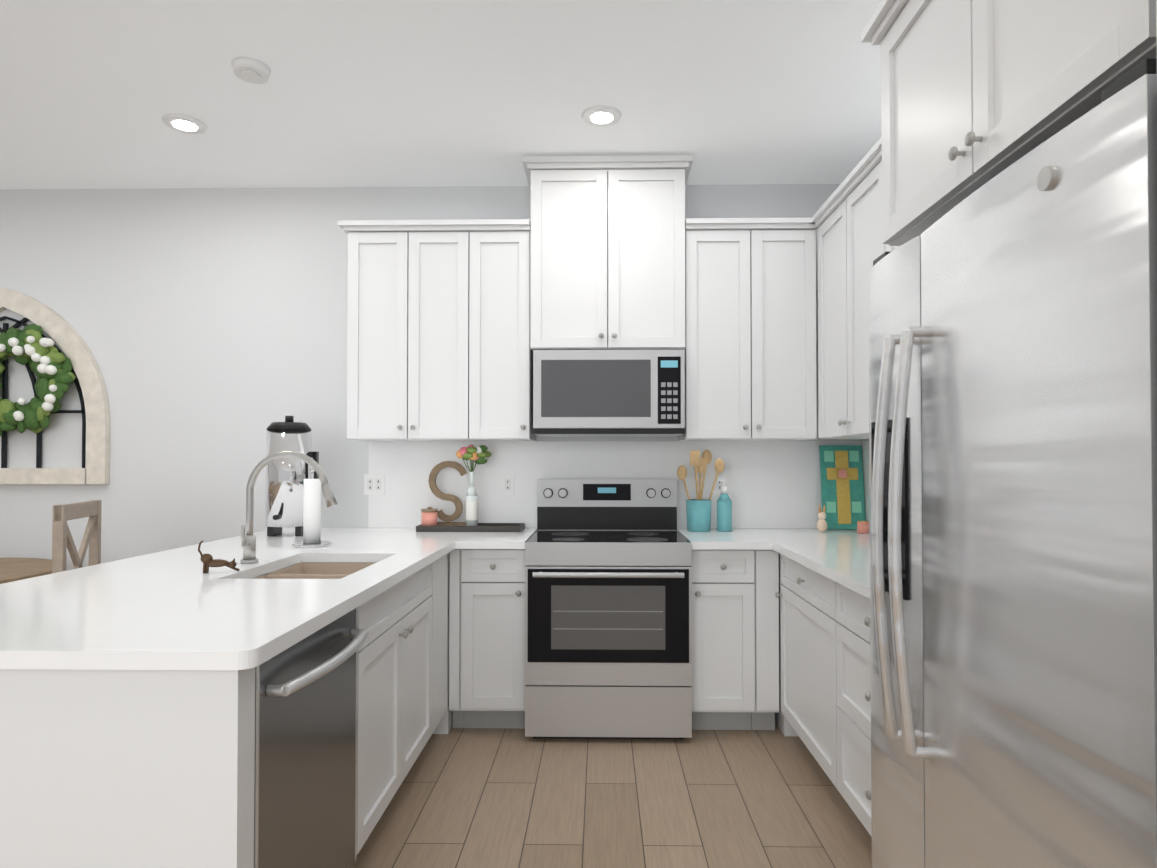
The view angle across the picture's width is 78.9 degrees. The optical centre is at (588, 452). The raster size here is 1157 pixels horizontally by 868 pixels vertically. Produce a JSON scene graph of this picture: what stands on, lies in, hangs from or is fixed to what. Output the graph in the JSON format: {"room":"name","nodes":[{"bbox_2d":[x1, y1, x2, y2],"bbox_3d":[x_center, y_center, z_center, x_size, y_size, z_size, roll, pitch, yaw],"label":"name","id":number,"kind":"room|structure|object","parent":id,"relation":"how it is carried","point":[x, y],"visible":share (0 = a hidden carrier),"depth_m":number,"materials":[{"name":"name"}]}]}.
{"room":"kitchen","nodes":[
{"label":"kitchen","id":0,"kind":"room"},
{"bbox_2d":[0,184,861,570],"bbox_3d":[-1.835,-0.079,4.018,6.910,2.840,0.100,0,-1,1],"label":"wall","id":1,"kind":"structure","parent":0,"point":[208,326],"depth_m":3.98,"materials":[{"name":"white paint"}]},
{"bbox_2d":[0,287,109,483],"bbox_3d":[-3.302,-0.376,3.928,1.180,1.110,0.136,0,-1,1],"label":"decor","id":2,"kind":"object","parent":1,"relation":"attached to","point":[32,348],"visible":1,"depth_m":3.94,"materials":[{"name":"white wood"}]},
{"bbox_2d":[342,224,535,440],"bbox_3d":[-0.767,-0.608,3.779,0.943,1.090,0.352,0,-1,1],"label":"upper cabinet","id":3,"kind":"object","parent":1,"relation":"attached to","point":[452,324],"depth_m":3.61,"materials":[{"name":"white paint"}]},
{"bbox_2d":[526,160,689,351],"bbox_3d":[0.101,-0.992,3.757,0.790,0.937,0.377,0,-1,1],"label":"upper cabinet","id":4,"kind":"object","parent":1,"relation":"attached to","point":[604,237],"depth_m":3.58,"materials":[{"name":"white paint"}]},
{"bbox_2d":[533,350,684,436],"bbox_3d":[0.105,-0.298,3.725,0.758,0.422,0.420,0,-1,1],"label":"microwave","id":5,"kind":"object","parent":4,"relation":"attached to","point":[608,393],"visible":1,"depth_m":3.52,"materials":[{"name":"metal"}]},
{"bbox_2d":[368,441,859,527],"bbox_3d":[0.141,0.182,3.927,2.754,0.484,0.006,0,-1,1],"label":"backsplash","id":6,"kind":"structure","parent":1,"relation":"attached to","point":[773,484],"depth_m":3.93,"materials":[{"name":"white tile"}]},
{"bbox_2d":[364,474,384,494],"bbox_3d":[-1.201,0.182,3.943,0.115,0.115,0.008,0,-1,1],"label":"electrical outlet plate","id":7,"kind":"object","parent":6,"relation":"attached to","point":[374,484],"visible":1,"depth_m":3.94,"materials":[{"name":"white plastic"}]},
{"bbox_2d":[502,474,513,494],"bbox_3d":[-0.451,0.182,3.930,0.070,0.115,0.008,0,-1,1],"label":"electrical outlet plate","id":8,"kind":"object","parent":6,"relation":"attached to","point":[507,484],"visible":1,"depth_m":3.93,"materials":[{"name":"white plastic"}]},
{"bbox_2d":[713,474,725,494],"bbox_3d":[0.729,0.182,3.910,0.070,0.115,0.008,0,-1,1],"label":"electrical outlet plate","id":9,"kind":"object","parent":6,"relation":"attached to","point":[717,487],"visible":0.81,"depth_m":3.91,"materials":[{"name":"white plastic"}]},
{"bbox_2d":[678,218,805,440],"bbox_3d":[0.841,-0.609,3.720,0.687,1.090,0.413,0,-1,1],"label":"upper cabinet","id":10,"kind":"object","parent":1,"relation":"attached to","point":[744,279],"depth_m":3.58,"materials":[{"name":"white paint"}]},
{"bbox_2d":[806,146,884,439],"bbox_3d":[1.298,-0.618,3.124,0.408,1.090,0.926,0,-1,1],"label":"upper cabinet","id":11,"kind":"object","parent":1,"relation":"attached to","point":[844,224],"depth_m":3.24,"materials":[{"name":"white paint"}]},
{"bbox_2d":[860,441,869,530],"bbox_3d":[1.497,0.166,2.877,0.006,0.484,2.040,0,-1,1],"label":"backsplash","id":12,"kind":"structure","parent":1,"relation":"attached to","point":[865,444],"depth_m":3.82,"materials":[{"name":"white tile"}]},
{"bbox_2d":[0,0,880,189],"bbox_3d":[-1.892,-1.598,0.741,6.910,0.100,6.700,0,-1,1],"label":"ceiling","id":13,"kind":"structure","parent":0,"point":[402,93],"depth_m":2.94,"materials":[{"name":"white paint"}]},
{"bbox_2d":[162,114,206,133],"bbox_3d":[-1.854,-1.504,3.230,0.180,0.012,0.180,0,-1,1],"label":"recessed light","id":14,"kind":"object","parent":13,"relation":"in","point":[186,124],"visible":1,"depth_m":3.21,"materials":[{"name":"white plastic"}]},
{"bbox_2d":[232,57,270,83],"bbox_3d":[-1.329,-1.496,2.770,0.140,0.041,0.140,0,-1,1],"label":"smoke detector","id":15,"kind":"object","parent":13,"relation":"attached to","point":[250,70],"visible":1,"depth_m":2.74,"materials":[{"name":"white plastic"}]},
{"bbox_2d":[582,105,621,126],"bbox_3d":[0.059,-1.505,3.157,0.180,0.012,0.180,0,-1,1],"label":"recessed light","id":16,"kind":"object","parent":13,"relation":"in","point":[601,116],"visible":1,"depth_m":3.14,"materials":[{"name":"white plastic"}]},
{"bbox_2d":[351,723,871,867],"bbox_3d":[-1.892,1.342,0.697,6.910,0.100,6.700,0,-1,1],"label":"floor","id":17,"kind":"structure","parent":0,"point":[489,798],"depth_m":2.61,"materials":[{"name":"brown wood"}]},
{"bbox_2d":[0,558,51,583],"bbox_3d":[-3.183,0.950,3.256,1.200,0.760,1.200,0,-1,1],"label":"dining table","id":18,"kind":"object","parent":17,"relation":"on","point":[13,569],"visible":0.4,"depth_m":3.46,"materials":[{"name":"brown wood"}]},
{"bbox_2d":[52,500,101,573],"bbox_3d":[-2.495,0.778,3.127,0.420,1.100,0.440,0,-1,-17],"label":"dining chair","id":19,"kind":"object","parent":17,"relation":"on","point":[62,538],"visible":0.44,"depth_m":3.13,"materials":[{"name":"brown wood"}]},
{"bbox_2d":[254,607,367,867],"bbox_3d":[-0.945,0.868,1.768,0.672,0.871,0.608,0,-1,1],"label":"dishwasher","id":20,"kind":"object","parent":17,"relation":"on","point":[305,802],"visible":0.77,"depth_m":1.72,"materials":[{"name":"grey metal"}]},
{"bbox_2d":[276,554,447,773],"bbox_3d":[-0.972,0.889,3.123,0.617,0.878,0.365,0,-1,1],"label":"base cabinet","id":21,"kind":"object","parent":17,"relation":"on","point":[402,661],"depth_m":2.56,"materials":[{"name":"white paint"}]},
{"bbox_2d":[433,549,460,733],"bbox_3d":[-0.936,0.896,3.622,0.676,0.878,0.627,0,-1,1],"label":"base cabinet","id":22,"kind":"object","parent":17,"relation":"on","point":[452,717],"depth_m":3.31,"materials":[{"name":"white paint"}]},
{"bbox_2d":[0,451,483,669],"bbox_3d":[-1.193,0.322,2.659,1.140,0.650,2.577,0,-1,1],"label":"countertop","id":23,"kind":"structure","parent":22,"relation":"on","point":[175,609],"depth_m":1.91,"materials":[{"name":"white stone"}]},
{"bbox_2d":[198,540,239,572],"bbox_3d":[-1.232,0.346,2.344,0.125,0.109,0.024,0,-1,-19],"label":"cat figurine","id":24,"kind":"object","parent":23,"relation":"on","point":[207,560],"visible":1,"depth_m":2.33,"materials":[{"name":"brown metal"}]},
{"bbox_2d":[266,416,318,535],"bbox_3d":[-1.490,0.117,3.518,0.253,0.600,0.258,0,-1,1],"label":"blender","id":25,"kind":"object","parent":23,"relation":"on","point":[285,477],"visible":0.81,"depth_m":3.45,"materials":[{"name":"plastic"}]},
{"bbox_2d":[292,467,330,547],"bbox_3d":[-1.216,0.238,3.093,0.160,0.347,0.160,0,-1,1],"label":"paper towel holder","id":26,"kind":"object","parent":23,"relation":"on","point":[312,514],"visible":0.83,"depth_m":3.06,"materials":[{"name":"white paper"}]},
{"bbox_2d":[416,445,524,531],"bbox_3d":[-0.631,0.190,3.804,0.555,0.463,0.200,0,-1,1],"label":"decorative tray","id":27,"kind":"object","parent":23,"relation":"on","point":[471,453],"visible":1,"depth_m":3.79,"materials":[{"name":"wood"}]},
{"bbox_2d":[421,507,437,525],"bbox_3d":[-0.854,0.349,3.775,0.088,0.113,0.088,0,-1,1],"label":"candle jar","id":28,"kind":"object","parent":27,"relation":"on","point":[429,515],"depth_m":3.74,"materials":[{"name":"pink glass"}]},
{"bbox_2d":[456,445,491,525],"bbox_3d":[-0.625,0.182,3.810,0.192,0.448,0.091,0,-1,1],"label":"vase","id":29,"kind":"object","parent":27,"relation":"on","point":[471,453],"depth_m":3.80,"materials":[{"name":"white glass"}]},
{"bbox_2d":[461,549,525,728],"bbox_3d":[-0.470,0.896,3.614,0.364,0.878,0.627,0,-1,1],"label":"base cabinet","id":30,"kind":"object","parent":17,"relation":"on","point":[492,580],"depth_m":3.31,"materials":[{"name":"white paint"}]},
{"bbox_2d":[520,528,536,548],"bbox_3d":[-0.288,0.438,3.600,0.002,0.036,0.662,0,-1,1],"label":"countertop","id":31,"kind":"structure","parent":30,"relation":"on","point":[524,538],"depth_m":3.48,"materials":[{"name":"white stone"}]},
{"bbox_2d":[525,479,691,738],"bbox_3d":[0.095,0.739,3.522,0.760,1.190,0.752,0,-1,1],"label":"range","id":32,"kind":"object","parent":17,"relation":"on","point":[608,609],"visible":1,"depth_m":3.21,"materials":[{"name":"silver metal"}]},
{"bbox_2d":[691,549,760,729],"bbox_3d":[0.633,0.896,3.595,0.302,0.878,0.627,0,-1,1],"label":"base cabinet","id":33,"kind":"object","parent":17,"relation":"on","point":[736,665],"depth_m":3.29,"materials":[{"name":"white paint"}]},
{"bbox_2d":[677,528,763,549],"bbox_3d":[0.657,0.438,3.584,0.352,0.036,0.662,0,-1,1],"label":"countertop","id":34,"kind":"structure","parent":33,"relation":"on","point":[737,538],"depth_m":3.35,"materials":[{"name":"white stone"}]},
{"bbox_2d":[677,450,724,531],"bbox_3d":[0.601,0.203,3.772,0.254,0.436,0.136,0,-1,1],"label":"utensil crock","id":35,"kind":"object","parent":34,"relation":"on","point":[698,510],"visible":1,"depth_m":3.74,"materials":[{"name":"teal ceramic"}]},
{"bbox_2d":[717,479,731,531],"bbox_3d":[0.726,0.283,3.759,0.080,0.277,0.080,0,-1,1],"label":"bottle","id":36,"kind":"object","parent":34,"relation":"on","point":[724,512],"visible":1,"depth_m":3.73,"materials":[{"name":"glass"}]},
{"bbox_2d":[761,550,797,735],"bbox_3d":[1.216,0.896,3.595,0.587,0.878,0.607,0,-1,1],"label":"base cabinet","id":37,"kind":"object","parent":17,"relation":"on","point":[770,559],"depth_m":3.28,"materials":[{"name":"white paint"}]},
{"bbox_2d":[744,528,869,598],"bbox_3d":[1.159,0.427,2.845,0.677,0.036,2.122,0,-1,1],"label":"countertop","id":38,"kind":"structure","parent":37,"relation":"on","point":[842,556],"depth_m":2.96,"materials":[{"name":"white stone"}]},
{"bbox_2d":[817,505,826,531],"bbox_3d":[1.225,0.350,3.689,0.056,0.140,0.050,0,-1,1],"label":"bunny figurine","id":39,"kind":"object","parent":38,"relation":"on","point":[821,524],"visible":1,"depth_m":3.67,"materials":[{"name":"beige ceramic"}]},
{"bbox_2d":[819,445,865,528],"bbox_3d":[1.392,0.192,3.856,0.228,0.459,0.074,0,-1,1],"label":"painting","id":40,"kind":"object","parent":38,"relation":"on","point":[842,485],"visible":0.96,"depth_m":3.85,"materials":[{"name":"teal"}]},
{"bbox_2d":[857,521,868,533],"bbox_3d":[1.424,0.389,3.645,0.060,0.060,0.060,0,-1,1],"label":"votive","id":41,"kind":"object","parent":38,"relation":"on","point":[863,527],"visible":1,"depth_m":3.62,"materials":[{"name":"pink glass"}]},
{"bbox_2d":[775,554,826,774],"bbox_3d":[1.192,0.885,2.880,0.611,0.878,0.778,0,-1,1],"label":"base cabinet","id":42,"kind":"object","parent":17,"relation":"on","point":[825,667],"depth_m":2.91,"materials":[{"name":"white paint"}]},
{"bbox_2d":[823,576,871,836],"bbox_3d":[1.180,0.874,2.163,0.611,0.878,0.773,0,-1,1],"label":"base cabinet","id":43,"kind":"object","parent":17,"relation":"on","point":[848,611],"depth_m":2.38,"materials":[{"name":"white paint"}]},
{"bbox_2d":[868,59,1156,867],"bbox_3d":[1.028,0.406,1.311,0.832,1.790,0.910,0,-1,1],"label":"refrigerator","id":44,"kind":"object","parent":17,"relation":"on","point":[1012,314],"visible":1,"depth_m":1.11,"materials":[{"name":"grey metal"}]},
{"bbox_2d":[1156,0,1156,44],"bbox_3d":[1.074,-0.130,0.606,0.775,2.840,0.475,0,-1,1],"label":"wall","id":45,"kind":"structure","parent":0,"point":[1156,22],"depth_m":0.85,"materials":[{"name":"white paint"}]},
{"bbox_2d":[874,0,1156,251],"bbox_3d":[1.125,-0.843,1.418,0.697,0.570,0.920,0,-1,1],"label":"upper cabinet","id":46,"kind":"object","parent":45,"relation":"attached to","point":[969,88],"depth_m":1.41,"materials":[{"name":"white paint"}]}
]}

